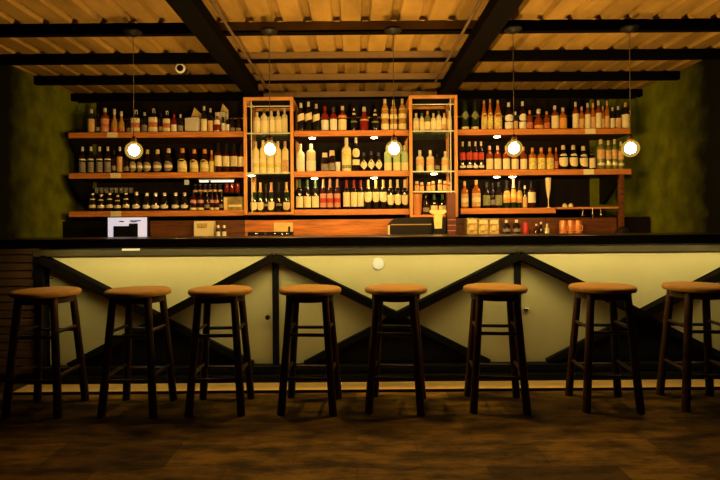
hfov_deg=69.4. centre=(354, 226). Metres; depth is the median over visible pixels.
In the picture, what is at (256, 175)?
glass shelf
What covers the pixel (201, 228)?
box
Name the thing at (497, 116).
liquor bottle
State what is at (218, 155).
wine bottle
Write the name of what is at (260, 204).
champagne bottle
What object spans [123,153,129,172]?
liquor bottle
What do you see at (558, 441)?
floor
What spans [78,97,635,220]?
wall
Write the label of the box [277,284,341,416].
bar stool
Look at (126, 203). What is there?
beer bottle
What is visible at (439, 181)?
jar
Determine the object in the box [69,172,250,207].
wall shelf
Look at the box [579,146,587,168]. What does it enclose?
liquor bottle
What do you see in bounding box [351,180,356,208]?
wine bottle
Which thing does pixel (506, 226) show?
sauce bottle
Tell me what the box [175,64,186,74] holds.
security camera
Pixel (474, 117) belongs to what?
liquor bottle
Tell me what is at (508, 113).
liquor bottle
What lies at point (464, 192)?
liquor bottle
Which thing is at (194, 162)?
liquor bottle
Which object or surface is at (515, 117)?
liquor bottle
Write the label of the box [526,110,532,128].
liquor bottle
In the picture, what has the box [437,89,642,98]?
beam
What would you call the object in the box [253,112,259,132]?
liquor bottle
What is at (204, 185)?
jar
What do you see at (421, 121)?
liquor bottle
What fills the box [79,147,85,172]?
liquor bottle
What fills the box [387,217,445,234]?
box
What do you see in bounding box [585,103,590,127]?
liquor bottle
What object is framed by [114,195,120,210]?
beer bottle
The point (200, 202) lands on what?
liquor bottle
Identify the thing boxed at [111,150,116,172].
liquor bottle
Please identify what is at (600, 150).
liquor bottle
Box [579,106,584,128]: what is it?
liquor bottle
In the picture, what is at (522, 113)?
liquor bottle
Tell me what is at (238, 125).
liquor bottle
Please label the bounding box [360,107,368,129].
liquor bottle
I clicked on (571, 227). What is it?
copper mug
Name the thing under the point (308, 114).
liquor bottle
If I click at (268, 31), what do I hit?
pendant lamp
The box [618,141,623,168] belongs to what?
liquor bottle
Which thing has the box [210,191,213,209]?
liquor bottle
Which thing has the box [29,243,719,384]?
bar counter
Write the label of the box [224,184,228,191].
jar
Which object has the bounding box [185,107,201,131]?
carton
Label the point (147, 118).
guard rail
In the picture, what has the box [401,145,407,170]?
liquor bottle
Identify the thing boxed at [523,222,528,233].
drink can
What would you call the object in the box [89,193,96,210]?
beer bottle
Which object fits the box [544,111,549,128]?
liquor bottle
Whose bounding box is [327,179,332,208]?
wine bottle
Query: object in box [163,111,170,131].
liquor bottle
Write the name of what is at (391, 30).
pendant lamp
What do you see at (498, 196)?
liquor bottle
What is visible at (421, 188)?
jar
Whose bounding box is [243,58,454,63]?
trim
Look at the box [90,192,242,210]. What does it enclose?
shelf
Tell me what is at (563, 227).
copper mug
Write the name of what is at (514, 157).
liquor bottle
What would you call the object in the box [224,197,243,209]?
carton
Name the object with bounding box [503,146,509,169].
liquor bottle
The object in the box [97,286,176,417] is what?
bar stool
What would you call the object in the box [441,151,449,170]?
liquor bottle
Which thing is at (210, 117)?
liquor bottle
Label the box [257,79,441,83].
trim
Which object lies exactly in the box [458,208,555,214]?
wall shelf
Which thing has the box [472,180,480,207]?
liquor bottle
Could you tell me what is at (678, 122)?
wall
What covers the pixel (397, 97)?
trim
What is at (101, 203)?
beer bottle
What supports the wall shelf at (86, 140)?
attached to the wall at (576, 191)
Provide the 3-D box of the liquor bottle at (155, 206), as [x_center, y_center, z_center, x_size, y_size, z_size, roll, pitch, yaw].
[-1.746,-0.219,4.554,0.069,0.160,0.069,0,0,-5]
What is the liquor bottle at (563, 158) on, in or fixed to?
on the wall shelf at (608, 178)
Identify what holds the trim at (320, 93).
attached to the wall at (576, 191)
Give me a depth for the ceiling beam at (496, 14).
3.02 m
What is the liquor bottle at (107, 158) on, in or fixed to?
on the wall shelf at (82, 183)
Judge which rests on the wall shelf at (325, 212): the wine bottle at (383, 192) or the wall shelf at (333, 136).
the wine bottle at (383, 192)
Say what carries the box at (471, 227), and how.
on the countertop
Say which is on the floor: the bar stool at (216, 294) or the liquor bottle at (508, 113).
the bar stool at (216, 294)
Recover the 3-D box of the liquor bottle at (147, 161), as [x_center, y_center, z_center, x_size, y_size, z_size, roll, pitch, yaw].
[-1.818,-0.571,4.554,0.065,0.210,0.065,0,0,-1]
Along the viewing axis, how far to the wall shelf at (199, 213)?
4.45 m
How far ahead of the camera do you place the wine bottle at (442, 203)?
4.48 m
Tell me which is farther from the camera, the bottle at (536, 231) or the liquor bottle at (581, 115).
the liquor bottle at (581, 115)
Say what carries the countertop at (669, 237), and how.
on the bar counter at (547, 271)
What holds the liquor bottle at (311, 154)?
on the wall shelf at (303, 175)
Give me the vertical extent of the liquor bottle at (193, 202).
0.170 m
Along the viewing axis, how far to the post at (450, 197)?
4.30 m
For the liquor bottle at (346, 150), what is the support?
on the wall shelf at (303, 175)
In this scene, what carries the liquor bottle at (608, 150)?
on the wall shelf at (608, 178)
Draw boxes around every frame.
[243,97,298,215]
[405,95,457,217]
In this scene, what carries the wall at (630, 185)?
attached to the wall at (576, 191)
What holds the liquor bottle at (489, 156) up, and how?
on the wall shelf at (608, 178)
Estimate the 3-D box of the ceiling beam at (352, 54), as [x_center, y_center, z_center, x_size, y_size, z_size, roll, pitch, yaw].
[-0.044,-1.196,3.643,1.560,0.052,0.045,0,0,0]
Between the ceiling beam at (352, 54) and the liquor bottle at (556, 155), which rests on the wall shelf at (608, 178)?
the liquor bottle at (556, 155)
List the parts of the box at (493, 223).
printed panel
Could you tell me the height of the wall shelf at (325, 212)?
0.048 m
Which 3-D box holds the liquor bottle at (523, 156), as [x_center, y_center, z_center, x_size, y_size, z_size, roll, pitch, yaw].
[1.476,-0.597,4.554,0.059,0.210,0.059,0,0,5]
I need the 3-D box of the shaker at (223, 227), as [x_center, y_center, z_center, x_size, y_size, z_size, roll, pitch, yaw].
[-1.113,0.045,4.420,0.038,0.126,0.037,0,0,0]
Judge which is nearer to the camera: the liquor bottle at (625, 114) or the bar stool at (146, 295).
the bar stool at (146, 295)
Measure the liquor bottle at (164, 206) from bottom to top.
0.160 m
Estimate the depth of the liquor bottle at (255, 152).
4.47 m
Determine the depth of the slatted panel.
3.39 m
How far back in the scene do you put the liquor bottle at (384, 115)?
4.53 m
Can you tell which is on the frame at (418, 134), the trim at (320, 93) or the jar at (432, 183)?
the jar at (432, 183)
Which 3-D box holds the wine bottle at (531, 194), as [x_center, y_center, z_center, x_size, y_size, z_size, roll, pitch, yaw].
[1.546,-0.285,4.554,0.069,0.240,0.069,0,0,-6]
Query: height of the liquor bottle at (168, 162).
0.220 m
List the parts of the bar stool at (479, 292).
leg, leg, seat, leg, leg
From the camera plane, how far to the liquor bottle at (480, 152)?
4.54 m
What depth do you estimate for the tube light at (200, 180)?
4.59 m
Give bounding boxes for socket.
[131,136,136,144]
[267,135,272,143]
[391,135,396,143]
[511,134,516,142]
[627,134,633,142]
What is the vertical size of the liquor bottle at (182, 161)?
0.220 m
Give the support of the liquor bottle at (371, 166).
on the wall shelf at (303, 175)
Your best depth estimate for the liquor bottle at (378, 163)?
4.53 m
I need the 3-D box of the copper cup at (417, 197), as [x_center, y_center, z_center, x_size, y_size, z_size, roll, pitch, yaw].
[0.537,-0.197,4.500,0.098,0.185,0.098,0,0,0]
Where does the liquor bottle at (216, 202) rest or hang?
on the wall shelf at (199, 213)
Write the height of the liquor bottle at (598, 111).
0.260 m
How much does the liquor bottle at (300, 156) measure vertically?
0.250 m
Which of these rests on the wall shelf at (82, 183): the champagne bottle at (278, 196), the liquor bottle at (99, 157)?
the liquor bottle at (99, 157)
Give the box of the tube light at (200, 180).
[199,179,234,181]
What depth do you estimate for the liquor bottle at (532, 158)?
4.53 m
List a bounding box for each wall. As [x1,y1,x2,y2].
[0,65,78,237]
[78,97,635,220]
[589,99,636,216]
[636,60,719,232]
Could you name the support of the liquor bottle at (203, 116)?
on the wall shelf at (86, 140)
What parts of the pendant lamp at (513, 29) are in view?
cord, bulb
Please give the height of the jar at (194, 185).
0.076 m
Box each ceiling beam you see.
[0,23,194,37]
[0,53,217,64]
[34,75,234,85]
[165,0,259,95]
[217,20,476,30]
[237,51,458,59]
[252,73,445,80]
[439,0,523,94]
[463,71,679,81]
[478,49,719,61]
[499,18,719,33]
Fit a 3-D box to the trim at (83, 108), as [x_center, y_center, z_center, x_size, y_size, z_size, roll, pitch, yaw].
[-2.466,-0.060,4.798,0.170,2.160,0.003,0,0,0]
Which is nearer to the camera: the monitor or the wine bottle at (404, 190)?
the monitor
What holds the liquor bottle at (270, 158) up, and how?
on the frame at (285, 136)
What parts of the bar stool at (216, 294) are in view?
leg, leg, seat, leg, leg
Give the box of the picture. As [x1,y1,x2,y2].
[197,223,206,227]
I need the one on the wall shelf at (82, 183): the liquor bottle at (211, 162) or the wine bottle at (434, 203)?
the liquor bottle at (211, 162)
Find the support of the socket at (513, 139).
attached to the pendant lamp at (513, 29)
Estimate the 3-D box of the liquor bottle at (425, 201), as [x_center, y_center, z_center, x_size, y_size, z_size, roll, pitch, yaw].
[0.615,-0.196,4.499,0.057,0.180,0.057,0,0,7]
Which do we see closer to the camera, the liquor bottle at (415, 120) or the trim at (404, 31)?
the trim at (404, 31)
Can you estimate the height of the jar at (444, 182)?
0.090 m
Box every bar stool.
[0,286,89,418]
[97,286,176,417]
[184,285,254,416]
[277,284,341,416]
[365,284,426,416]
[463,283,531,415]
[565,282,644,413]
[656,281,719,411]
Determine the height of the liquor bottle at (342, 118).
0.230 m
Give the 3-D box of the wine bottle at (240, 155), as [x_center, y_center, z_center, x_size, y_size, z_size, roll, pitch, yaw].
[-0.998,-0.598,4.554,0.053,0.250,0.053,0,0,-1]
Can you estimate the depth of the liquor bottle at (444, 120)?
4.48 m
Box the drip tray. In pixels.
[248,232,293,235]
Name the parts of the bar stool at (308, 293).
leg, leg, seat, leg, leg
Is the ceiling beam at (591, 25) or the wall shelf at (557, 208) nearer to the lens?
the ceiling beam at (591, 25)
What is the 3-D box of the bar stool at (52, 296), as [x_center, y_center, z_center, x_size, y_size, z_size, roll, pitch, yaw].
[-1.719,0.683,2.902,0.350,0.666,0.350,0,0,0]
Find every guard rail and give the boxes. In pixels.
[87,118,247,119]
[453,115,571,116]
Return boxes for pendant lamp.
[124,28,141,155]
[260,27,277,154]
[385,26,401,153]
[504,25,521,153]
[620,24,638,153]
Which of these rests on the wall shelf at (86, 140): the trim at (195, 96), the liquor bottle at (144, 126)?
the liquor bottle at (144, 126)
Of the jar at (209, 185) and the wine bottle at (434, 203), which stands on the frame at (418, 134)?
the wine bottle at (434, 203)
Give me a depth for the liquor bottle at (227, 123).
4.54 m
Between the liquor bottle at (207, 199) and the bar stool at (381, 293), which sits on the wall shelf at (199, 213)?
the liquor bottle at (207, 199)
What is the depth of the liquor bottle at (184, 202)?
4.53 m
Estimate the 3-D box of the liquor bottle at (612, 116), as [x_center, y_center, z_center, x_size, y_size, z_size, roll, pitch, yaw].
[2.256,-0.946,4.554,0.042,0.200,0.041,0,0,-6]
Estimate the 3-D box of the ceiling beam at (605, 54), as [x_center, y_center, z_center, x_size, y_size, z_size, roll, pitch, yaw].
[1.663,-1.203,3.643,1.855,0.064,0.045,0,0,0]
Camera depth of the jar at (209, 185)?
4.68 m
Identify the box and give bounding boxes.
[194,221,215,235]
[387,217,445,234]
[465,218,477,233]
[477,218,488,233]
[488,218,498,233]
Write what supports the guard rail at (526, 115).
on the wall shelf at (586, 134)
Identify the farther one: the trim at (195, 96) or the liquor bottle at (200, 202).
the trim at (195, 96)
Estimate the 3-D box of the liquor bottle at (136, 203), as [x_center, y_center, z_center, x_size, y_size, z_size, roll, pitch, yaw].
[-1.914,-0.222,4.554,0.069,0.170,0.069,0,0,-1]
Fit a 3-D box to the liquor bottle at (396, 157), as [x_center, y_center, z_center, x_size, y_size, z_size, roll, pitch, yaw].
[0.365,-0.603,4.554,0.065,0.240,0.065,0,0,1]
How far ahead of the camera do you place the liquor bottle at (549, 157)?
4.53 m
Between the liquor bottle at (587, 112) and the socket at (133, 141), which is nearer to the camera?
the socket at (133, 141)
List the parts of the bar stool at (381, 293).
leg, leg, seat, leg, leg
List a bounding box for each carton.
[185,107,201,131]
[215,104,228,125]
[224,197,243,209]
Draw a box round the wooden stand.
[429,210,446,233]
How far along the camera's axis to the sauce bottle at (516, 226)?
4.36 m
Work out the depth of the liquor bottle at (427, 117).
4.48 m
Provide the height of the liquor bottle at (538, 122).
0.190 m
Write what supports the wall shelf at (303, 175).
attached to the wall at (576, 191)
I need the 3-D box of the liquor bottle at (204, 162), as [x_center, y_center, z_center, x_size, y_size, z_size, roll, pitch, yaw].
[-1.317,-0.575,4.554,0.077,0.210,0.077,0,0,6]
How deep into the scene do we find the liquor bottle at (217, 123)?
4.53 m
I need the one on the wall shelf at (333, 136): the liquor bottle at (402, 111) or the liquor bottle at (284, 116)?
the liquor bottle at (402, 111)
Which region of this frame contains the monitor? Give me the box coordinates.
[107,217,148,236]
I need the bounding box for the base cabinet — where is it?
[63,217,649,236]
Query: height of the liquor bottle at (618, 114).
0.210 m
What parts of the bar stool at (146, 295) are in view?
leg, leg, seat, leg, leg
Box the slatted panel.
[0,249,38,381]
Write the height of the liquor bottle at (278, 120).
0.210 m
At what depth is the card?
4.51 m
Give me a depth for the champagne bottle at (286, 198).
4.48 m
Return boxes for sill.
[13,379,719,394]
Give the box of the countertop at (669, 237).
[0,232,719,248]
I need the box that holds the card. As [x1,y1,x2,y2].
[274,222,292,231]
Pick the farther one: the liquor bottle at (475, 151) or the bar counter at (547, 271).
the liquor bottle at (475, 151)
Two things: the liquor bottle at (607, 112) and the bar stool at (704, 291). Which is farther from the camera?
the liquor bottle at (607, 112)
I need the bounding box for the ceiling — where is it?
[0,0,719,92]
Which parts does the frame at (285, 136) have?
post, rail, glass rod, post, rail, cross rod, board, rail, post, rail, post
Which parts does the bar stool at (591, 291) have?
leg, leg, seat, leg, leg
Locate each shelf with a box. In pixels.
[68,131,250,165]
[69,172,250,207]
[69,210,251,217]
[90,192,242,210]
[247,134,295,141]
[253,174,294,177]
[294,130,408,142]
[294,171,408,180]
[294,209,408,215]
[408,132,452,139]
[408,192,452,194]
[413,172,452,176]
[451,128,629,141]
[451,169,630,203]
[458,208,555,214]
[554,207,618,209]
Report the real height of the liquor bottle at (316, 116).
0.250 m
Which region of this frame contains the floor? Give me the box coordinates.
[0,382,719,479]
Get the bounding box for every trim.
[71,92,262,101]
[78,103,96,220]
[209,0,264,84]
[223,29,471,35]
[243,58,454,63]
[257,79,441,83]
[263,91,436,96]
[293,96,408,99]
[434,0,481,82]
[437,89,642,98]
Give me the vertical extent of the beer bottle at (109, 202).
0.160 m
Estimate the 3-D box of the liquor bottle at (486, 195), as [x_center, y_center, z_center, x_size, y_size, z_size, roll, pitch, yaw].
[1.152,-0.277,4.554,0.063,0.230,0.063,0,0,6]
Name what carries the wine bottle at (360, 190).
on the wall shelf at (325, 212)
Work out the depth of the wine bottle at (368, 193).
4.53 m
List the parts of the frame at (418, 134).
post, rail, post, rail, board, rail, cross rod, post, rail, glass rod, post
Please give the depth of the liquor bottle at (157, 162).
4.53 m
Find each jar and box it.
[193,184,197,191]
[198,184,202,191]
[203,184,207,191]
[208,184,212,191]
[213,184,217,191]
[218,184,222,191]
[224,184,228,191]
[230,184,233,191]
[235,184,239,191]
[321,153,328,170]
[328,150,335,170]
[415,181,418,190]
[419,182,423,190]
[426,182,430,190]
[431,181,434,190]
[438,180,441,190]
[443,181,446,190]
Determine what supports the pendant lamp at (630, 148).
hanging from the ceiling beam at (591, 25)
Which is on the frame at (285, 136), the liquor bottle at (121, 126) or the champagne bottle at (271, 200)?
the champagne bottle at (271, 200)
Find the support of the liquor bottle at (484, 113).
on the wall shelf at (586, 134)
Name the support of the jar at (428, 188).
on the frame at (418, 134)
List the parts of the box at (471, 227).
printed panel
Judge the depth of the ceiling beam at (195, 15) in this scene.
2.99 m
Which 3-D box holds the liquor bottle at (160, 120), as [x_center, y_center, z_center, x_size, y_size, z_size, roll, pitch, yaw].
[-1.699,-0.905,4.554,0.042,0.180,0.041,0,0,1]
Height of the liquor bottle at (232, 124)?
0.140 m
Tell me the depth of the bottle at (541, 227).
4.37 m
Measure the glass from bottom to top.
0.262 m
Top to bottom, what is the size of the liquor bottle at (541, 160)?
0.200 m
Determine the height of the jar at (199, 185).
0.076 m
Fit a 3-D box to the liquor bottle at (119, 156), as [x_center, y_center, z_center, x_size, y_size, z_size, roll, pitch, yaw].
[-2.059,-0.584,4.554,0.051,0.240,0.051,0,0,5]
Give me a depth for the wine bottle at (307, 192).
4.53 m
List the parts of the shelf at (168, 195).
leg, leg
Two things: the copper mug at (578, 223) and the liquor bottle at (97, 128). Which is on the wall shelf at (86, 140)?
the liquor bottle at (97, 128)
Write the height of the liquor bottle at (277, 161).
0.280 m
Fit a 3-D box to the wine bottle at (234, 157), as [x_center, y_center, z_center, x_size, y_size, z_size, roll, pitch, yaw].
[-1.059,-0.602,4.554,0.061,0.260,0.061,0,0,3]
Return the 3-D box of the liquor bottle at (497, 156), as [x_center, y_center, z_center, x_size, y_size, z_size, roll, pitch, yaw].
[1.250,-0.600,4.554,0.061,0.220,0.061,0,0,-3]
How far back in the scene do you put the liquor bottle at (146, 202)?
4.53 m
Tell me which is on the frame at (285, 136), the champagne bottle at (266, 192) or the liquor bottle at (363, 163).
the champagne bottle at (266, 192)
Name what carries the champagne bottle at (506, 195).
on the wall shelf at (462, 211)
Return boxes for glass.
[545,178,550,207]
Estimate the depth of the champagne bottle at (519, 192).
4.54 m
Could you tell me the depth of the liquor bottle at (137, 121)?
4.52 m
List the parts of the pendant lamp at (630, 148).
cord, bulb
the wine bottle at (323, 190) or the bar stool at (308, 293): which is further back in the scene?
the wine bottle at (323, 190)
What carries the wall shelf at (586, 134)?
attached to the wall at (576, 191)
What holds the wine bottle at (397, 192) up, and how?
on the wall shelf at (325, 212)
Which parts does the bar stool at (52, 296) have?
leg, leg, seat, leg, leg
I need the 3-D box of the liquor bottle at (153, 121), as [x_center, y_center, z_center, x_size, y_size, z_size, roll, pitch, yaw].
[-1.763,-0.924,4.554,0.078,0.220,0.077,0,0,6]
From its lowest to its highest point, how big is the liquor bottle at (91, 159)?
0.240 m
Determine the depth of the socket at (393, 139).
3.04 m
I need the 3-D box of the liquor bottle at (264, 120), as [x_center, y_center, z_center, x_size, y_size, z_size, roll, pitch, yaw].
[-0.787,-0.904,4.499,0.061,0.220,0.061,0,0,-4]
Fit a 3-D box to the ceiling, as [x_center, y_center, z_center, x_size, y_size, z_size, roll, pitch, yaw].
[0.086,-1.241,1.600,5.492,0.032,6.600,0,0,0]
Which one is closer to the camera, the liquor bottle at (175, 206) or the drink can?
the drink can
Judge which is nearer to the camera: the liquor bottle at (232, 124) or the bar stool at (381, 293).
the bar stool at (381, 293)
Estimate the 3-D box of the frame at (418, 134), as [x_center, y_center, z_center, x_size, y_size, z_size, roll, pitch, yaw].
[0.661,-0.597,4.583,0.408,1.027,0.426,0,0,0]
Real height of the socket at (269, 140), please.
0.055 m
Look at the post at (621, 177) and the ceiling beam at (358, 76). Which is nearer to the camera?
the ceiling beam at (358, 76)
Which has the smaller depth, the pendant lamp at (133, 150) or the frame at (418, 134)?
the pendant lamp at (133, 150)
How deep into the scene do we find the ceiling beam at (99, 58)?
3.62 m
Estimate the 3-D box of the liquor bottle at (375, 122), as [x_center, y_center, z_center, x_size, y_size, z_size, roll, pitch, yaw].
[0.176,-0.930,4.555,0.064,0.200,0.064,0,0,5]
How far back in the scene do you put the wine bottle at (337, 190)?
4.53 m
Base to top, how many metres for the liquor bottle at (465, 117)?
0.270 m
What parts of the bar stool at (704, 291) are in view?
leg, leg, seat, leg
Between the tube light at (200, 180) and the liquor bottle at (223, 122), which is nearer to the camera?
the liquor bottle at (223, 122)
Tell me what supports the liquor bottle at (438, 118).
on the frame at (418, 134)
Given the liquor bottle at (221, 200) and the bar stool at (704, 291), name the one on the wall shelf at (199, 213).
the liquor bottle at (221, 200)
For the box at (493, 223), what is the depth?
4.40 m
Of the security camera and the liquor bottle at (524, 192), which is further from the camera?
the liquor bottle at (524, 192)
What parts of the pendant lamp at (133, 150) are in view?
cord, bulb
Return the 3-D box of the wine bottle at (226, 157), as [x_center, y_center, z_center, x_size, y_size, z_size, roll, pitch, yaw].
[-1.129,-0.602,4.554,0.061,0.260,0.061,0,0,1]
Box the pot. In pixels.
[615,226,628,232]
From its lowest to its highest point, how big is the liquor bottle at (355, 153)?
0.300 m
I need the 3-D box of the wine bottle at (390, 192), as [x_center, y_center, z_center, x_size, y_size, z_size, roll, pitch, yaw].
[0.311,-0.285,4.554,0.059,0.260,0.059,0,0,-1]
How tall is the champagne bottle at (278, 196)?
0.260 m
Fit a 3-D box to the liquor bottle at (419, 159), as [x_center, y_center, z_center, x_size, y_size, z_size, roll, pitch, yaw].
[0.561,-0.568,4.499,0.069,0.190,0.069,0,0,-4]
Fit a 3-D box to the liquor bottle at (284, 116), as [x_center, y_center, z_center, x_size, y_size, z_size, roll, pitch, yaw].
[-0.608,-0.911,4.499,0.051,0.230,0.051,0,0,3]
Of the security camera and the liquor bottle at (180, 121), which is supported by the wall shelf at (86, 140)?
the liquor bottle at (180, 121)
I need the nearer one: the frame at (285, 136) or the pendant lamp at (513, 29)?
the pendant lamp at (513, 29)
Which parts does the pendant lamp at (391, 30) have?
cord, bulb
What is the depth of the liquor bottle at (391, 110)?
4.53 m
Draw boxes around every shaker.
[216,225,219,235]
[222,225,225,235]
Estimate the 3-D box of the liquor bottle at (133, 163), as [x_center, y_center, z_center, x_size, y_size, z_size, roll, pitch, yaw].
[-1.944,-0.575,4.554,0.057,0.220,0.057,0,0,-4]
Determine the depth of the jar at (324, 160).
4.53 m
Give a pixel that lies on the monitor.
(116, 226)
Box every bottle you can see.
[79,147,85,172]
[87,147,94,172]
[88,109,94,131]
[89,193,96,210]
[95,114,99,131]
[96,147,102,172]
[97,194,104,210]
[100,108,109,131]
[104,147,110,172]
[106,193,113,210]
[111,109,117,131]
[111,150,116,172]
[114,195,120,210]
[117,146,122,172]
[118,111,124,131]
[122,193,129,210]
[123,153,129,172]
[126,117,130,131]
[130,110,141,131]
[130,155,136,172]
[132,192,140,210]
[137,150,142,172]
[141,112,147,131]
[143,150,150,172]
[143,193,150,210]
[148,109,158,131]
[151,193,159,210]
[153,149,161,172]
[159,113,162,131]
[160,193,168,210]
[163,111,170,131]
[164,148,172,171]
[171,114,176,131]
[171,193,179,210]
[177,114,182,131]
[177,148,186,171]
[181,193,188,210]
[190,149,198,171]
[190,191,196,210]
[197,191,203,209]
[200,149,208,171]
[201,106,206,131]
[204,192,209,209]
[208,108,212,130]
[209,150,213,171]
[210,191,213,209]
[214,113,220,130]
[214,142,221,171]
[214,191,218,209]
[219,192,223,209]
[221,115,224,130]
[222,143,229,171]
[225,117,228,130]
[230,117,234,130]
[230,143,237,171]
[236,118,240,130]
[238,144,243,171]
[250,183,256,211]
[252,141,258,172]
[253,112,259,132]
[257,183,263,211]
[260,110,267,132]
[260,140,266,171]
[264,184,267,211]
[267,153,273,171]
[268,111,274,132]
[268,182,274,211]
[274,141,280,171]
[275,111,281,132]
[276,182,281,211]
[282,108,287,132]
[282,141,288,171]
[283,182,289,211]
[296,144,304,170]
[296,179,302,209]
[297,103,303,130]
[304,179,310,209]
[305,102,311,130]
[306,144,315,170]
[312,179,318,209]
[313,104,319,130]
[320,179,325,209]
[321,106,328,130]
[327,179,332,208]
[330,107,336,130]
[334,179,339,208]
[338,106,346,129]
[342,138,351,170]
[343,180,349,208]
[351,108,356,129]
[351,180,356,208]
[352,138,359,170]
[358,180,363,208]
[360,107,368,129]
[360,152,366,170]
[364,180,371,208]
[368,151,374,170]
[371,109,378,129]
[372,180,379,208]
[375,152,381,170]
[380,180,386,208]
[381,99,388,129]
[384,145,391,170]
[387,180,393,208]
[390,100,396,129]
[393,144,400,170]
[394,179,400,208]
[398,99,405,129]
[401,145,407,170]
[402,179,407,208]
[413,113,418,130]
[416,150,423,170]
[419,113,424,129]
[423,194,428,214]
[425,111,429,129]
[426,150,433,170]
[431,113,435,129]
[431,194,437,214]
[435,154,439,170]
[436,111,441,129]
[439,194,445,213]
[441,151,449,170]
[442,113,446,129]
[447,111,451,129]
[460,141,465,169]
[461,181,468,207]
[462,100,468,128]
[466,141,472,169]
[471,100,478,128]
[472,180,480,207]
[473,141,477,169]
[478,141,483,169]
[481,100,486,128]
[483,182,489,207]
[486,146,492,169]
[487,99,492,128]
[490,183,494,207]
[494,100,501,128]
[494,146,500,169]
[495,182,501,207]
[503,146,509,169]
[503,181,509,207]
[503,220,509,233]
[505,102,512,128]
[510,179,516,207]
[511,153,518,169]
[513,220,519,233]
[514,112,517,128]
[517,181,522,207]
[519,101,525,128]
[520,147,526,169]
[523,185,526,207]
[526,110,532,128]
[527,181,535,207]
[528,148,536,169]
[534,109,543,128]
[534,224,538,233]
[537,148,545,169]
[539,222,542,233]
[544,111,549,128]
[546,148,553,168]
[551,105,558,128]
[554,148,557,168]
[559,108,566,128]
[559,145,567,168]
[569,145,577,168]
[572,102,578,128]
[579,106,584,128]
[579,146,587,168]
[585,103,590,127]
[589,148,595,168]
[591,103,595,127]
[595,101,601,127]
[596,139,604,168]
[602,106,604,127]
[605,101,609,127]
[605,140,611,168]
[610,107,614,127]
[612,139,617,168]
[615,106,620,127]
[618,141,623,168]
[621,103,629,127]
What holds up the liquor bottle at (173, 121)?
on the wall shelf at (86, 140)
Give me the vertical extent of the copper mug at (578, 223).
0.140 m
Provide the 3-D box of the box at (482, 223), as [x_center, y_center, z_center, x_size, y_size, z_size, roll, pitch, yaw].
[1.087,0.009,4.444,0.085,0.163,0.092,0,0,0]
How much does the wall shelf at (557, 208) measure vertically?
0.018 m
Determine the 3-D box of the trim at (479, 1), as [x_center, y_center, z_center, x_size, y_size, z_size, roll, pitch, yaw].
[0.636,-1.150,1.265,0.018,0.017,5.730,0,0,0]
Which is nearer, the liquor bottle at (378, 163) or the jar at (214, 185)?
the liquor bottle at (378, 163)
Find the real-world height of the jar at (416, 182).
0.090 m
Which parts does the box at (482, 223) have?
printed panel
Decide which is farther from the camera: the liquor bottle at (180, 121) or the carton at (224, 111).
the carton at (224, 111)
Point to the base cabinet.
(596, 224)
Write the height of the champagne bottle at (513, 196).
0.260 m
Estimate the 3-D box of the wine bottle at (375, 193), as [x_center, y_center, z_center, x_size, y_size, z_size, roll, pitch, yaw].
[0.183,-0.284,4.554,0.063,0.260,0.063,0,0,1]
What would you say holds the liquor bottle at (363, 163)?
on the wall shelf at (303, 175)
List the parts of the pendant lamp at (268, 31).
cord, bulb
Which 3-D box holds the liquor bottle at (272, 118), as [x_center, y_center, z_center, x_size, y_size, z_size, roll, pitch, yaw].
[-0.724,-0.900,4.499,0.061,0.210,0.061,0,0,-1]
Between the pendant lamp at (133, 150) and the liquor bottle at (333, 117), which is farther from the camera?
the liquor bottle at (333, 117)
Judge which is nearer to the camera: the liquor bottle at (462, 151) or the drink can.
the drink can
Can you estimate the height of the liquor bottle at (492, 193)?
0.220 m
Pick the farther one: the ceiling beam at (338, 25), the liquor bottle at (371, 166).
the liquor bottle at (371, 166)
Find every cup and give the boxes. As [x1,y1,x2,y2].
[335,162,339,170]
[413,193,422,214]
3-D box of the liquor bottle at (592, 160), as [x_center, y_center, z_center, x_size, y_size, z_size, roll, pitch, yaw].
[2.077,-0.592,4.554,0.055,0.190,0.055,0,0,-5]
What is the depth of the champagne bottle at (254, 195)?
4.48 m
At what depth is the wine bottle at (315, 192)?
4.53 m
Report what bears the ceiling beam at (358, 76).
attached to the ceiling
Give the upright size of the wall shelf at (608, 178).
0.288 m
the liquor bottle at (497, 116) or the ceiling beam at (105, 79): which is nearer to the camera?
the ceiling beam at (105, 79)
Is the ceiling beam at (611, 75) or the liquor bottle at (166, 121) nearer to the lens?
the ceiling beam at (611, 75)
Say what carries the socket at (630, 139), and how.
attached to the pendant lamp at (630, 148)
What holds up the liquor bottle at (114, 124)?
on the wall shelf at (86, 140)
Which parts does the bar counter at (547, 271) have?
post, door, panel, panel, door, post, door, rail, rail, round plate, panel, panel, door, post, door, panel, panel, door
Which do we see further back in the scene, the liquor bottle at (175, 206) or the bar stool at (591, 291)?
the liquor bottle at (175, 206)
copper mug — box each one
[559,220,567,232]
[567,220,574,232]
[574,220,582,232]
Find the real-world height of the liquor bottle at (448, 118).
0.190 m
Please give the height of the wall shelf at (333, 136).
0.048 m
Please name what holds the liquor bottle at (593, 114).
on the wall shelf at (586, 134)
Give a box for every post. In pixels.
[446,193,455,233]
[618,175,623,227]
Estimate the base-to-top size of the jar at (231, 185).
0.078 m
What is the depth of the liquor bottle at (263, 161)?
4.48 m

